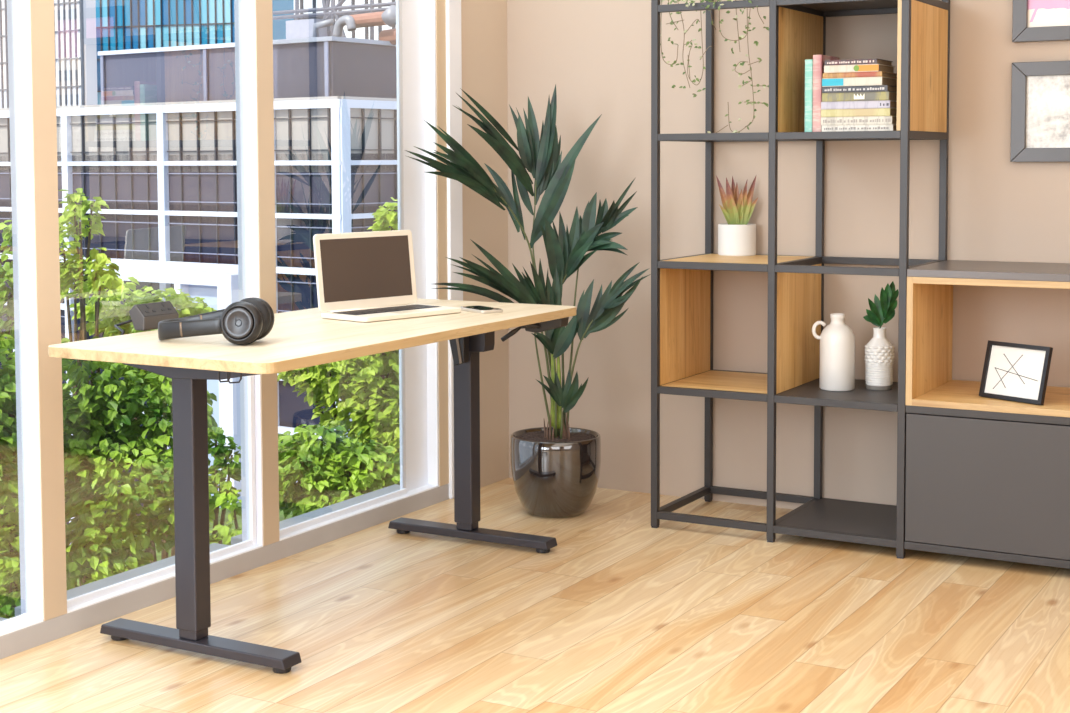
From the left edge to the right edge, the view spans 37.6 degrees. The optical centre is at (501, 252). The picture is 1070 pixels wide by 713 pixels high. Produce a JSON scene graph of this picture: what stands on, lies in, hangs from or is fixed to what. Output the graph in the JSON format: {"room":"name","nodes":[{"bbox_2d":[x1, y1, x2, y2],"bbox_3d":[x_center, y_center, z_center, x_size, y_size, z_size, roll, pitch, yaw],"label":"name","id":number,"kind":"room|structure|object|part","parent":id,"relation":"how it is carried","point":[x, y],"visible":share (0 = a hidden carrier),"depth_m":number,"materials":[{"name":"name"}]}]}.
{"room":"home office","nodes":[
{"label":"home office","id":0,"kind":"room"},
{"bbox_2d":[461,0,508,487],"bbox_3d":[-1.892,-0.337,2.764,0.250,2.750,7.200,2,4,30],"label":"wall","id":1,"kind":"structure","parent":0,"point":[483,22],"depth_m":5.71,"materials":[{"name":"beige paint"}]},
{"bbox_2d":[0,0,42,635],"bbox_3d":[-1.418,-0.235,3.528,0.189,2.450,0.784,2,4,30],"label":"window","id":2,"kind":"structure","parent":1,"relation":"in","point":[7,626],"depth_m":3.84,"materials":[{"name":"white paint"}]},
{"bbox_3d":[-1.363,0.935,3.569,0.074,0.010,0.784,2,4,30],"label":"sill","id":3,"kind":"part","parent":2,"relation":"part of","materials":[{"name":"white paint"}]},
{"bbox_2d":[7,0,66,620],"bbox_3d":[-1.154,-0.284,3.871,0.080,2.394,0.078,2,4,30],"label":"trim","id":4,"kind":"structure","parent":1,"relation":"attached to","point":[38,15],"depth_m":3.87,"materials":[{"name":"white paint"}]},
{"bbox_2d":[15,0,262,616],"bbox_3d":[-0.986,-0.281,4.271,0.189,2.450,0.781,2,4,30],"label":"window","id":5,"kind":"structure","parent":1,"relation":"in","point":[92,593],"depth_m":4.54,"materials":[{"name":"white paint"}]},
{"bbox_3d":[-0.931,0.888,4.312,0.074,0.010,0.781,2,4,30],"label":"sill","id":6,"kind":"part","parent":5,"relation":"part of","materials":[{"name":"white paint"}]},
{"bbox_2d":[0,484,448,658],"bbox_3d":[-1.592,1.046,3.183,0.080,0.176,5.475,2,4,30],"label":"baseboard","id":7,"kind":"structure","parent":1,"relation":"attached to","point":[55,628],"depth_m":4.46,"materials":[{"name":"beige wood"}]},
{"bbox_2d":[234,0,278,545],"bbox_3d":[-0.723,-0.331,4.612,0.080,2.394,0.077,2,4,30],"label":"trim","id":8,"kind":"structure","parent":1,"relation":"attached to","point":[260,11],"depth_m":4.61,"materials":[{"name":"white paint"}]},
{"bbox_2d":[231,0,439,544],"bbox_3d":[-0.490,-0.334,5.124,0.189,2.450,1.041,2,4,30],"label":"window","id":9,"kind":"structure","parent":1,"relation":"in","point":[415,19],"depth_m":5.38,"materials":[{"name":"white paint"}]},
{"bbox_2d":[436,0,448,485],"bbox_3d":[-0.213,-0.382,5.429,0.020,2.394,0.059,2,4,30],"label":"trim","id":10,"kind":"structure","parent":1,"relation":"attached to","point":[440,4],"depth_m":5.44,"materials":[{"name":"beige paint"}]},
{"bbox_2d":[446,0,462,498],"bbox_3d":[-0.172,-0.507,5.481,0.032,2.750,0.086,2,4,30],"label":"trim","id":11,"kind":"structure","parent":1,"relation":"attached to","point":[453,7],"depth_m":5.48,"materials":[{"name":"white paint"}]},
{"bbox_2d":[0,478,1069,712],"bbox_3d":[0.645,1.171,1.384,5.600,0.120,7.200,2,4,30],"label":"floor","id":12,"kind":"structure","parent":0,"point":[624,614],"depth_m":3.97,"materials":[{"name":"brown wood"}]},
{"bbox_2d":[48,298,575,673],"bbox_3d":[-0.414,0.566,4.211,0.704,0.762,1.548,2,4,30],"label":"desk","id":13,"kind":"object","parent":12,"relation":"on","point":[298,339],"visible":0.93,"depth_m":3.78,"materials":[{"name":"brown wood"}]},
{"bbox_2d":[114,301,178,334],"bbox_3d":[-0.929,0.176,4.023,0.081,0.087,0.218,2,4,30],"label":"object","id":14,"kind":"object","parent":13,"relation":"on","point":[147,316],"visible":0.84,"depth_m":4.02,"materials":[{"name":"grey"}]},
{"bbox_2d":[137,301,177,316],"bbox_3d":[-0.888,0.145,4.050,0.030,0.030,0.117,2,4,33],"label":"socket","id":15,"kind":"object","parent":14,"relation":"attached to","point":[156,309],"depth_m":4.05,"materials":[{"name":"black plastic"}]},
{"bbox_2d":[158,297,273,344],"bbox_3d":[-0.684,0.161,3.743,0.290,0.107,0.135,1,4,18],"label":"headphones","id":16,"kind":"object","parent":13,"relation":"on","point":[245,321],"visible":1,"depth_m":3.69,"materials":[{"name":"black plastic"}]},
{"bbox_2d":[220,301,264,344],"bbox_3d":[-0.607,0.165,3.681,0.104,0.104,0.077,2,4,30],"label":"ear cup","id":17,"kind":"object","parent":16,"relation":"on","point":[241,322],"depth_m":3.66,"materials":[{"name":"black plastic"}]},
{"bbox_2d":[241,297,273,339],"bbox_3d":[-0.595,0.159,3.742,0.104,0.104,0.077,2,4,30],"label":"ear cup","id":18,"kind":"object","parent":16,"relation":"on","point":[265,312],"depth_m":3.72,"materials":[{"name":"black plastic"}]},
{"bbox_2d":[313,230,460,321],"bbox_3d":[-0.312,0.059,4.356,0.215,0.228,0.365,3,5,44],"label":"laptop","id":19,"kind":"object","parent":13,"relation":"on","point":[361,276],"visible":1,"depth_m":4.39,"materials":[{"name":"plastic"}]},
{"bbox_3d":[-0.380,0.048,4.420,0.029,0.212,0.365,3,5,44],"label":"lid","id":20,"kind":"part","parent":19,"relation":"part of","materials":[{"name":"silver metal"}]},
{"bbox_2d":[460,306,502,313],"bbox_3d":[-0.059,0.162,4.470,0.072,0.010,0.140,-2,4,-31],"label":"smartphone","id":21,"kind":"object","parent":13,"relation":"on","point":[477,309],"visible":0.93,"depth_m":4.44,"materials":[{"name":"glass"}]},
{"bbox_3d":[0.057,0.237,4.668,0.119,0.059,0.019,0,3,6],"label":"crank lever","id":22,"kind":"part","parent":13,"relation":"part of","materials":[{"name":"plastic"}]},
{"bbox_2d":[525,317,568,332],"bbox_3d":[0.134,0.206,4.670,0.134,0.066,0.045,2,4,30],"label":"control panel","id":23,"kind":"object","parent":13,"relation":"attached to","point":[557,323],"depth_m":4.65,"materials":[{"name":"black plastic"}]},
{"bbox_2d":[405,85,650,517],"bbox_3d":[0.035,0.163,5.192,0.833,1.445,0.395,-2,4,-20],"label":"potted palm","id":24,"kind":"object","parent":12,"relation":"on","point":[555,468],"visible":0.95,"depth_m":5.21,"materials":[{"name":"plant"}]},
{"bbox_2d":[510,427,600,517],"bbox_3d":[0.184,0.746,5.301,0.306,0.266,0.306,2,4,30],"label":"pot","id":25,"kind":"object","parent":24,"relation":"on","point":[556,473],"depth_m":5.19,"materials":[{"name":"metal"}]},
{"bbox_2d":[651,0,949,558],"bbox_3d":[0.952,-0.152,5.013,0.824,2.085,0.467,2,4,30],"label":"shelving unit","id":26,"kind":"object","parent":12,"relation":"on","point":[681,287],"visible":0.88,"depth_m":4.97,"materials":[{"name":"metal"}]},
{"bbox_3d":[0.493,-0.153,5.022,0.022,2.079,0.022,2,4,30],"label":"post","id":27,"kind":"part","parent":26,"relation":"part of","materials":[{"name":"metal"}]},
{"bbox_3d":[0.606,0.026,5.225,0.022,0.022,0.422,2,4,30],"label":"rail","id":28,"kind":"part","parent":26,"relation":"part of","materials":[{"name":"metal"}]},
{"bbox_3d":[0.610,0.836,5.274,0.022,0.022,0.422,2,4,30],"label":"rail","id":29,"kind":"part","parent":26,"relation":"part of","materials":[{"name":"metal"}]},
{"bbox_3d":[0.607,0.228,5.237,0.020,0.381,0.422,2,4,30],"label":"oak panel","id":30,"kind":"part","parent":26,"relation":"part of","materials":[{"name":"brown wood"}]},
{"bbox_3d":[0.604,-0.379,5.201,0.022,0.022,0.422,2,4,30],"label":"rail","id":31,"kind":"part","parent":26,"relation":"part of","materials":[{"name":"metal"}]},
{"bbox_3d":[0.717,-0.177,5.406,0.022,2.079,0.022,2,4,30],"label":"post","id":32,"kind":"part","parent":26,"relation":"part of","materials":[{"name":"metal"}]},
{"bbox_3d":[0.667,0.446,4.958,0.372,0.022,0.022,2,4,30],"label":"rail","id":33,"kind":"part","parent":26,"relation":"part of","materials":[{"name":"metal"}]},
{"bbox_3d":[0.669,0.854,4.983,0.372,0.022,0.022,2,4,30],"label":"rail","id":34,"kind":"part","parent":26,"relation":"part of","materials":[{"name":"metal"}]},
{"bbox_3d":[0.665,0.043,4.934,0.372,0.022,0.022,2,4,30],"label":"rail","id":35,"kind":"part","parent":26,"relation":"part of","materials":[{"name":"metal"}]},
{"bbox_3d":[0.661,-0.768,4.886,0.372,0.022,0.022,2,4,30],"label":"rail","id":36,"kind":"part","parent":26,"relation":"part of","materials":[{"name":"metal"}]},
{"bbox_3d":[0.663,-0.362,4.910,0.372,0.022,0.022,2,4,30],"label":"rail","id":37,"kind":"part","parent":26,"relation":"part of","materials":[{"name":"metal"}]},
{"bbox_3d":[0.778,0.429,5.150,0.372,0.012,0.422,2,4,30],"label":"oak floor panel","id":38,"kind":"part","parent":26,"relation":"part of","materials":[{"name":"brown wood"}]},
{"bbox_2d":[660,0,768,132],"bbox_3d":[0.693,-0.836,4.933,0.404,0.949,0.383,-2,4,-22],"label":"trailing vine","id":39,"kind":"object","parent":26,"relation":"on","point":[686,1],"visible":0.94,"depth_m":4.94,"materials":[{"name":"green plant"}]},
{"bbox_2d":[716,176,757,255],"bbox_3d":[0.798,-0.127,5.311,0.128,0.271,0.127,-3,4,-35],"label":"potted succulent","id":40,"kind":"object","parent":26,"relation":"on","point":[736,237],"visible":1,"depth_m":5.28,"materials":[{"name":"white ceramic"}]},
{"bbox_2d":[718,223,755,255],"bbox_3d":[0.799,-0.044,5.316,0.128,0.105,0.128,2,4,30],"label":"pot","id":41,"kind":"object","parent":40,"relation":"on","point":[734,239],"depth_m":5.26,"materials":[{"name":"white ceramic"}]},
{"bbox_3d":[0.777,0.026,5.126,0.372,0.012,0.422,2,4,30],"label":"oak panel","id":42,"kind":"part","parent":26,"relation":"part of","materials":[{"name":"brown wood"}]},
{"bbox_3d":[0.890,0.422,5.342,0.372,0.022,0.022,2,4,30],"label":"rail","id":43,"kind":"part","parent":26,"relation":"part of","materials":[{"name":"metal"}]},
{"bbox_3d":[0.886,-0.386,5.294,0.372,0.022,0.022,2,4,30],"label":"rail","id":44,"kind":"part","parent":26,"relation":"part of","materials":[{"name":"metal"}]},
{"bbox_3d":[0.892,0.830,5.367,0.372,0.022,0.022,2,4,30],"label":"rail","id":45,"kind":"part","parent":26,"relation":"part of","materials":[{"name":"metal"}]},
{"bbox_3d":[0.835,-0.143,4.824,0.022,2.079,0.022,2,4,30],"label":"post","id":46,"kind":"part","parent":26,"relation":"part of","materials":[{"name":"metal"}]},
{"bbox_3d":[0.951,0.847,5.076,0.022,0.022,0.422,2,4,30],"label":"rail","id":47,"kind":"part","parent":26,"relation":"part of","materials":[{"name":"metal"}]},
{"bbox_3d":[0.948,0.238,5.040,0.020,0.381,0.422,2,4,30],"label":"oak panel","id":48,"kind":"part","parent":26,"relation":"part of","materials":[{"name":"brown wood"}]},
{"bbox_3d":[0.947,0.036,5.027,0.022,0.022,0.422,2,4,30],"label":"rail","id":49,"kind":"part","parent":26,"relation":"part of","materials":[{"name":"metal"}]},
{"bbox_3d":[0.944,-0.572,4.991,0.020,0.384,0.422,2,4,30],"label":"oak panel","id":50,"kind":"part","parent":26,"relation":"part of","materials":[{"name":"brown wood"}]},
{"bbox_3d":[0.943,-0.775,4.979,0.022,0.022,0.422,2,4,30],"label":"rail","id":51,"kind":"part","parent":26,"relation":"part of","materials":[{"name":"metal"}]},
{"bbox_2d":[805,59,812,131],"bbox_3d":[0.975,-0.480,4.834,0.024,0.219,0.170,2,4,30],"label":"book","id":52,"kind":"object","parent":26,"relation":"on","point":[809,62],"visible":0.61,"depth_m":4.76,"materials":[{"name":"green paper"}]},
{"bbox_3d":[0.945,-0.369,5.003,0.022,0.022,0.422,2,4,30],"label":"rail","id":53,"kind":"part","parent":26,"relation":"part of","materials":[{"name":"metal"}]},
{"bbox_3d":[1.058,-0.167,5.208,0.022,2.079,0.022,2,4,30],"label":"post","id":54,"kind":"part","parent":26,"relation":"part of","materials":[{"name":"metal"}]},
{"bbox_2d":[812,55,838,131],"bbox_3d":[0.997,-0.486,4.820,0.027,0.232,0.170,2,4,30],"label":"book","id":55,"kind":"object","parent":26,"relation":"on","point":[818,60],"visible":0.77,"depth_m":4.75,"materials":[{"name":"pink paper"}]},
{"bbox_3d":[1.008,-0.758,4.685,0.384,0.022,0.022,2,4,30],"label":"rail","id":56,"kind":"part","parent":26,"relation":"part of","materials":[{"name":"metal"}]},
{"bbox_2d":[812,313,854,390],"bbox_3d":[1.056,0.313,4.966,0.126,0.239,0.110,2,4,30],"label":"ceramic jug","id":57,"kind":"object","parent":26,"relation":"on","point":[837,339],"visible":1,"depth_m":4.92,"materials":[{"name":"white ceramic"}]},
{"bbox_3d":[1.004,0.245,4.958,0.044,0.059,0.012,0,3,0],"label":"handle","id":58,"kind":"part","parent":57,"relation":"part of","materials":[{"name":"white ceramic"}]},
{"bbox_3d":[1.016,0.864,4.782,0.384,0.022,0.022,2,4,30],"label":"rail","id":59,"kind":"part","parent":26,"relation":"part of","materials":[{"name":"metal"}]},
{"bbox_3d":[1.014,0.456,4.758,0.384,0.022,0.022,2,4,30],"label":"rail","id":60,"kind":"part","parent":26,"relation":"part of","materials":[{"name":"metal"}]},
{"bbox_3d":[1.127,0.844,4.973,0.384,0.006,0.422,2,4,30],"label":"metal shelf","id":61,"kind":"part","parent":26,"relation":"part of","materials":[{"name":"black metal"}]},
{"bbox_3d":[1.012,0.053,4.734,0.384,0.022,0.022,2,4,30],"label":"rail","id":62,"kind":"part","parent":26,"relation":"part of","materials":[{"name":"metal"}]},
{"bbox_3d":[1.010,-0.352,4.709,0.384,0.022,0.022,2,4,30],"label":"rail","id":63,"kind":"part","parent":26,"relation":"part of","materials":[{"name":"metal"}]},
{"bbox_3d":[1.125,0.436,4.949,0.384,0.006,0.422,2,4,30],"label":"metal shelf","id":64,"kind":"part","parent":26,"relation":"part of","materials":[{"name":"black metal"}]},
{"bbox_3d":[1.119,-0.778,4.877,0.384,0.006,0.422,2,4,30],"label":"metal shelf","id":65,"kind":"part","parent":26,"relation":"part of","materials":[{"name":"black metal"}]},
{"bbox_2d":[822,124,895,131],"bbox_3d":[1.114,-0.377,4.779,0.218,0.019,0.205,2,4,30],"label":"book","id":66,"kind":"object","parent":26,"relation":"on","point":[891,127],"visible":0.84,"depth_m":4.69,"materials":[{"name":"paper"}]},
{"bbox_2d":[821,116,896,125],"bbox_3d":[1.110,-0.399,4.777,0.219,0.025,0.200,2,4,30],"label":"book","id":67,"kind":"object","parent":66,"relation":"on","point":[864,120],"visible":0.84,"depth_m":4.68,"materials":[{"name":"paper"}]},
{"bbox_2d":[821,108,896,116],"bbox_3d":[1.106,-0.423,4.776,0.212,0.023,0.195,2,4,30],"label":"book","id":68,"kind":"object","parent":67,"relation":"on","point":[874,111],"visible":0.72,"depth_m":4.69,"materials":[{"name":"yellow paper"}]},
{"bbox_2d":[821,100,896,109],"bbox_3d":[1.105,-0.446,4.772,0.211,0.023,0.190,2,4,30],"label":"book","id":69,"kind":"object","parent":68,"relation":"on","point":[886,103],"visible":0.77,"depth_m":4.69,"materials":[{"name":"paper"}]},
{"bbox_2d":[822,91,896,101],"bbox_3d":[1.103,-0.471,4.768,0.205,0.026,0.186,2,4,30],"label":"book","id":70,"kind":"object","parent":69,"relation":"on","point":[852,96],"visible":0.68,"depth_m":4.69,"materials":[{"name":"paper"}]},
{"bbox_3d":[1.067,-0.466,4.682,0.032,0.017,0.001,2,4,30],"label":"spine crown","id":71,"kind":"part","parent":70,"relation":"part of","materials":[{"name":"white paper"}]},
{"bbox_2d":[822,85,896,92],"bbox_3d":[1.100,-0.493,4.766,0.200,0.019,0.180,2,4,30],"label":"book","id":72,"kind":"object","parent":70,"relation":"on","point":[875,88],"visible":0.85,"depth_m":4.69,"materials":[{"name":"paper"}]},
{"bbox_2d":[822,77,896,86],"bbox_3d":[1.095,-0.516,4.773,0.184,0.025,0.190,2,4,30],"label":"book","id":73,"kind":"object","parent":72,"relation":"on","point":[854,81],"visible":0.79,"depth_m":4.69,"materials":[{"name":"paper"}]},
{"bbox_2d":[823,71,896,78],"bbox_3d":[1.096,-0.536,4.772,0.182,0.015,0.190,2,4,30],"label":"book","id":74,"kind":"object","parent":73,"relation":"on","point":[876,73],"visible":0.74,"depth_m":4.69,"materials":[{"name":"paper"}]},
{"bbox_2d":[824,64,894,72],"bbox_3d":[1.087,-0.555,4.763,0.167,0.022,0.171,2,4,30],"label":"book","id":75,"kind":"object","parent":74,"relation":"on","point":[859,67],"visible":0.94,"depth_m":4.69,"materials":[{"name":"paper"}]},
{"bbox_2d":[825,59,892,65],"bbox_3d":[1.085,-0.574,4.761,0.161,0.015,0.165,2,4,30],"label":"book","id":76,"kind":"object","parent":75,"relation":"on","point":[851,61],"visible":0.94,"depth_m":4.69,"materials":[{"name":"paper"}]},
{"bbox_3d":[1.239,0.840,5.166,0.384,0.022,0.022,2,4,30],"label":"rail","id":77,"kind":"part","parent":26,"relation":"part of","materials":[{"name":"metal"}]},
{"bbox_3d":[1.231,-0.782,5.069,0.384,0.022,0.022,2,4,30],"label":"rail","id":78,"kind":"part","parent":26,"relation":"part of","materials":[{"name":"metal"}]},
{"bbox_2d":[864,327,893,389],"bbox_3d":[1.197,0.335,4.970,0.092,0.193,0.092,2,4,30],"label":"bud vase","id":79,"kind":"object","parent":26,"relation":"on","point":[879,356],"visible":1,"depth_m":4.94,"materials":[{"name":"white ceramic"}]},
{"bbox_2d":[863,282,898,327],"bbox_3d":[1.202,0.246,4.980,0.110,0.310,0.042,0,3,0],"label":"leafy sprig","id":80,"kind":"object","parent":79,"relation":"in","point":[885,307],"visible":1,"depth_m":4.97,"materials":[{"name":"green plant"}]},
{"bbox_3d":[1.235,0.030,5.117,0.384,0.022,0.022,2,4,30],"label":"rail","id":81,"kind":"part","parent":26,"relation":"part of","materials":[{"name":"metal"}]},
{"bbox_3d":[1.233,-0.376,5.093,0.384,0.022,0.022,2,4,30],"label":"rail","id":82,"kind":"part","parent":26,"relation":"part of","materials":[{"name":"metal"}]},
{"bbox_3d":[1.187,-0.132,4.620,0.022,2.079,0.022,2,4,30],"label":"post","id":83,"kind":"part","parent":26,"relation":"part of","materials":[{"name":"metal"}]},
{"bbox_3d":[1.286,-0.561,4.783,0.034,0.384,0.440,2,4,30],"label":"oak panel","id":84,"kind":"part","parent":26,"relation":"part of","materials":[{"name":"brown wood"}]},
{"bbox_3d":[1.299,0.047,4.824,0.022,0.022,0.422,2,4,30],"label":"rail","id":85,"kind":"part","parent":26,"relation":"part of","materials":[{"name":"metal"}]},
{"bbox_3d":[1.297,-0.359,4.799,0.022,0.022,0.422,2,4,30],"label":"rail","id":86,"kind":"part","parent":26,"relation":"part of","materials":[{"name":"metal"}]},
{"bbox_3d":[1.295,-0.765,4.775,0.022,0.022,0.422,2,4,30],"label":"rail","id":87,"kind":"part","parent":26,"relation":"part of","materials":[{"name":"metal"}]},
{"bbox_3d":[1.410,-0.156,5.004,0.022,2.079,0.022,2,4,30],"label":"post","id":88,"kind":"part","parent":26,"relation":"part of","materials":[{"name":"metal"}]},
{"bbox_2d":[904,260,1069,568],"bbox_3d":[1.846,0.484,4.533,1.234,0.865,0.468,2,4,30],"label":"sideboard","id":89,"kind":"object","parent":12,"relation":"on","point":[987,478],"visible":1,"depth_m":4.56,"materials":[{"name":"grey wood"}]},
{"bbox_3d":[1.848,0.873,4.556,1.234,0.022,0.467,2,4,30],"label":"frame rail","id":90,"kind":"part","parent":89,"relation":"part of","materials":[{"name":"metal"}]},
{"bbox_3d":[1.548,0.676,4.460,0.798,0.381,0.018,2,4,30],"label":"door","id":91,"kind":"part","parent":89,"relation":"part of","materials":[{"name":"grey wood"}]},
{"bbox_3d":[1.846,0.466,4.532,1.234,0.022,0.467,2,4,30],"label":"frame rail","id":92,"kind":"part","parent":89,"relation":"part of","materials":[{"name":"metal"}]},
{"bbox_2d":[907,260,1069,281],"bbox_3d":[1.844,0.063,4.508,1.234,0.022,0.467,2,4,30],"label":"countertop","id":93,"kind":"structure","parent":89,"relation":"on","point":[965,269],"depth_m":4.58,"materials":[{"name":"grey wood"}]},
{"bbox_2d":[979,340,1052,404],"bbox_3d":[1.534,0.349,4.613,0.130,0.167,0.214,-3,4,-35],"label":"picture frame","id":94,"kind":"object","parent":89,"relation":"on","point":[1016,372],"visible":1,"depth_m":4.59,"materials":[{"name":"black wood"}]},
{"bbox_2d":[507,0,1069,509],"bbox_3d":[2.374,-0.403,4.537,5.850,2.870,0.150,2,4,30],"label":"wall","id":95,"kind":"structure","parent":0,"point":[596,54],"depth_m":5.36,"materials":[{"name":"beige paint"}]},
{"bbox_2d":[1010,61,1069,161],"bbox_3d":[1.780,-0.431,4.776,0.440,0.308,0.028,2,4,30],"label":"wall picture","id":96,"kind":"object","parent":95,"relation":"attached to","point":[1040,91],"visible":1,"depth_m":4.84},
{"bbox_3d":[1.609,-0.436,4.876,0.043,0.306,0.028,2,4,30],"label":"frame","id":97,"kind":"part","parent":96,"relation":"part of","materials":[{"name":"grey wood"}]},
{"bbox_3d":[1.781,-0.298,4.784,0.438,0.043,0.028,2,4,30],"label":"frame","id":98,"kind":"part","parent":96,"relation":"part of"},
{"bbox_3d":[1.780,-0.563,4.769,0.438,0.043,0.028,2,4,30],"label":"frame","id":99,"kind":"part","parent":96,"relation":"part of","materials":[{"name":"grey wood"}]},
{"bbox_2d":[1026,75,1069,147],"bbox_3d":[1.784,-0.431,4.782,0.371,0.239,0.008,2,4,30],"label":"artwork","id":100,"kind":"object","parent":96,"relation":"on","point":[1047,96],"depth_m":4.84},
{"bbox_2d":[1012,0,1069,42],"bbox_3d":[1.779,-0.801,4.754,0.440,0.308,0.028,2,4,30],"label":"wall picture","id":101,"kind":"object","parent":95,"relation":"attached to","point":[1032,20],"visible":1,"depth_m":4.83},
{"bbox_3d":[1.607,-0.806,4.854,0.043,0.306,0.028,2,4,30],"label":"frame","id":102,"kind":"part","parent":101,"relation":"part of","materials":[{"name":"grey wood"}]},
{"bbox_3d":[1.779,-0.669,4.762,0.438,0.043,0.028,2,4,30],"label":"frame","id":103,"kind":"part","parent":101,"relation":"part of","materials":[{"name":"grey wood"}]},
{"bbox_2d":[1028,0,1069,26],"bbox_3d":[1.782,-0.801,4.760,0.371,0.239,0.008,2,4,30],"label":"artwork","id":104,"kind":"object","parent":101,"relation":"on","point":[1041,13],"depth_m":4.82},
{"label":"outside","id":105,"kind":"structure","parent":0,"visible":0},
{"bbox_3d":[27.954,9.801,94.468,280.000,0.300,220.000,2,4,30],"label":"street","id":106,"kind":"object","parent":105,"visible":0},
{"bbox_2d":[0,0,97,107],"bbox_3d":[-26.437,-2.426,82.688,14.802,26.035,0.960,2,4,36],"label":"office tower","id":107,"kind":"structure","parent":106,"relation":"on","point":[74,20],"depth_m":78.19,"materials":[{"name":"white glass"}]},
{"bbox_2d":[96,0,293,104],"bbox_3d":[-17.210,-2.877,87.861,10.187,26.230,5.160,1,4,16],"label":"glass tower","id":108,"kind":"structure","parent":106,"relation":"on","point":[120,24],"depth_m":85.14,"materials":[{"name":"blue glass"}]},
{"bbox_2d":[0,36,397,545],"bbox_3d":[-14.537,3.059,54.499,35.112,18.929,15.822,2,4,30],"label":"office building","id":109,"kind":"structure","parent":106,"relation":"on","point":[159,146],"depth_m":42.78,"materials":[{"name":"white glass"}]},
{"bbox_3d":[-9.086,6.662,43.386,5.949,12.407,1.150,2,4,36],"label":"porch frame","id":110,"kind":"part","parent":109,"relation":"part of","materials":[{"name":"white"}]},
{"bbox_3d":[-7.569,6.862,42.495,1.401,12.100,0.850,2,4,36],"label":"porch panel","id":111,"kind":"part","parent":109,"relation":"part of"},
{"bbox_2d":[273,0,395,44],"bbox_3d":[-4.685,-6.805,44.260,5.710,2.096,1.582,3,5,41],"label":"ductwork","id":112,"kind":"object","parent":109,"relation":"on","point":[305,28],"visible":0.86,"depth_m":44.22,"materials":[{"name":"silver metal"}]},
{"bbox_2d":[294,0,395,39],"bbox_3d":[-8.081,-4.203,97.857,13.274,27.600,5.160,2,4,36],"label":"rooftop block","id":113,"kind":"object","parent":106,"relation":"on","point":[361,33],"visible":0.03,"depth_m":94.70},
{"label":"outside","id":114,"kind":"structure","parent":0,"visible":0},
{"bbox_2d":[4,495,292,614],"bbox_3d":[-1.564,2.200,8.060,4.340,0.250,16.000,2,4,30],"label":"terrace","id":115,"kind":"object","parent":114,"point":[281,513],"depth_m":11.07,"materials":[{"name":"grey concrete"}]},
{"bbox_2d":[0,220,68,618],"bbox_3d":[-2.119,1.029,6.406,0.590,2.303,0.790,-2,4,-27],"label":"shrub","id":116,"kind":"object","parent":115,"relation":"on","point":[9,515],"visible":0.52,"depth_m":6.34,"materials":[{"name":"green plant"}]},
{"bbox_2d":[59,188,138,585],"bbox_3d":[-1.861,0.916,7.206,0.512,2.422,0.328,2,4,30],"label":"shrub","id":117,"kind":"object","parent":115,"relation":"on","point":[88,281],"visible":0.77,"depth_m":7.16,"materials":[{"name":"green plant"}]},
{"bbox_2d":[0,322,217,594],"bbox_3d":[-1.663,1.222,6.875,0.992,1.855,1.251,2,4,30],"label":"shrub","id":118,"kind":"object","parent":115,"relation":"on","point":[87,452],"visible":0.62,"depth_m":6.64,"materials":[{"name":"green plant"}]},
{"bbox_2d":[70,286,216,562],"bbox_3d":[-1.736,1.129,7.639,0.708,1.944,0.529,2,4,30],"label":"shrub","id":119,"kind":"object","parent":115,"relation":"on","point":[180,301],"visible":0.34,"depth_m":7.53,"materials":[{"name":"green plant"}]},
{"bbox_2d":[147,427,241,550],"bbox_3d":[-1.259,1.456,6.605,0.500,1.415,0.436,-1,3,-7],"label":"shrub","id":120,"kind":"object","parent":115,"relation":"on","point":[227,494],"visible":0.4,"depth_m":6.63,"materials":[{"name":"green plant"}]},
{"bbox_2d":[277,197,399,474],"bbox_3d":[-0.665,0.904,7.888,0.933,2.357,0.557,2,4,30],"label":"shrub","id":121,"kind":"object","parent":115,"relation":"on","point":[366,387],"visible":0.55,"depth_m":7.77,"materials":[{"name":"green plant"}]},
{"bbox_2d":[278,424,399,518],"bbox_3d":[-0.698,1.458,7.167,0.811,1.340,0.721,2,4,30],"label":"shrub","id":122,"kind":"object","parent":115,"relation":"on","point":[334,469],"visible":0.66,"depth_m":7.05,"materials":[{"name":"green plant"}]}
]}

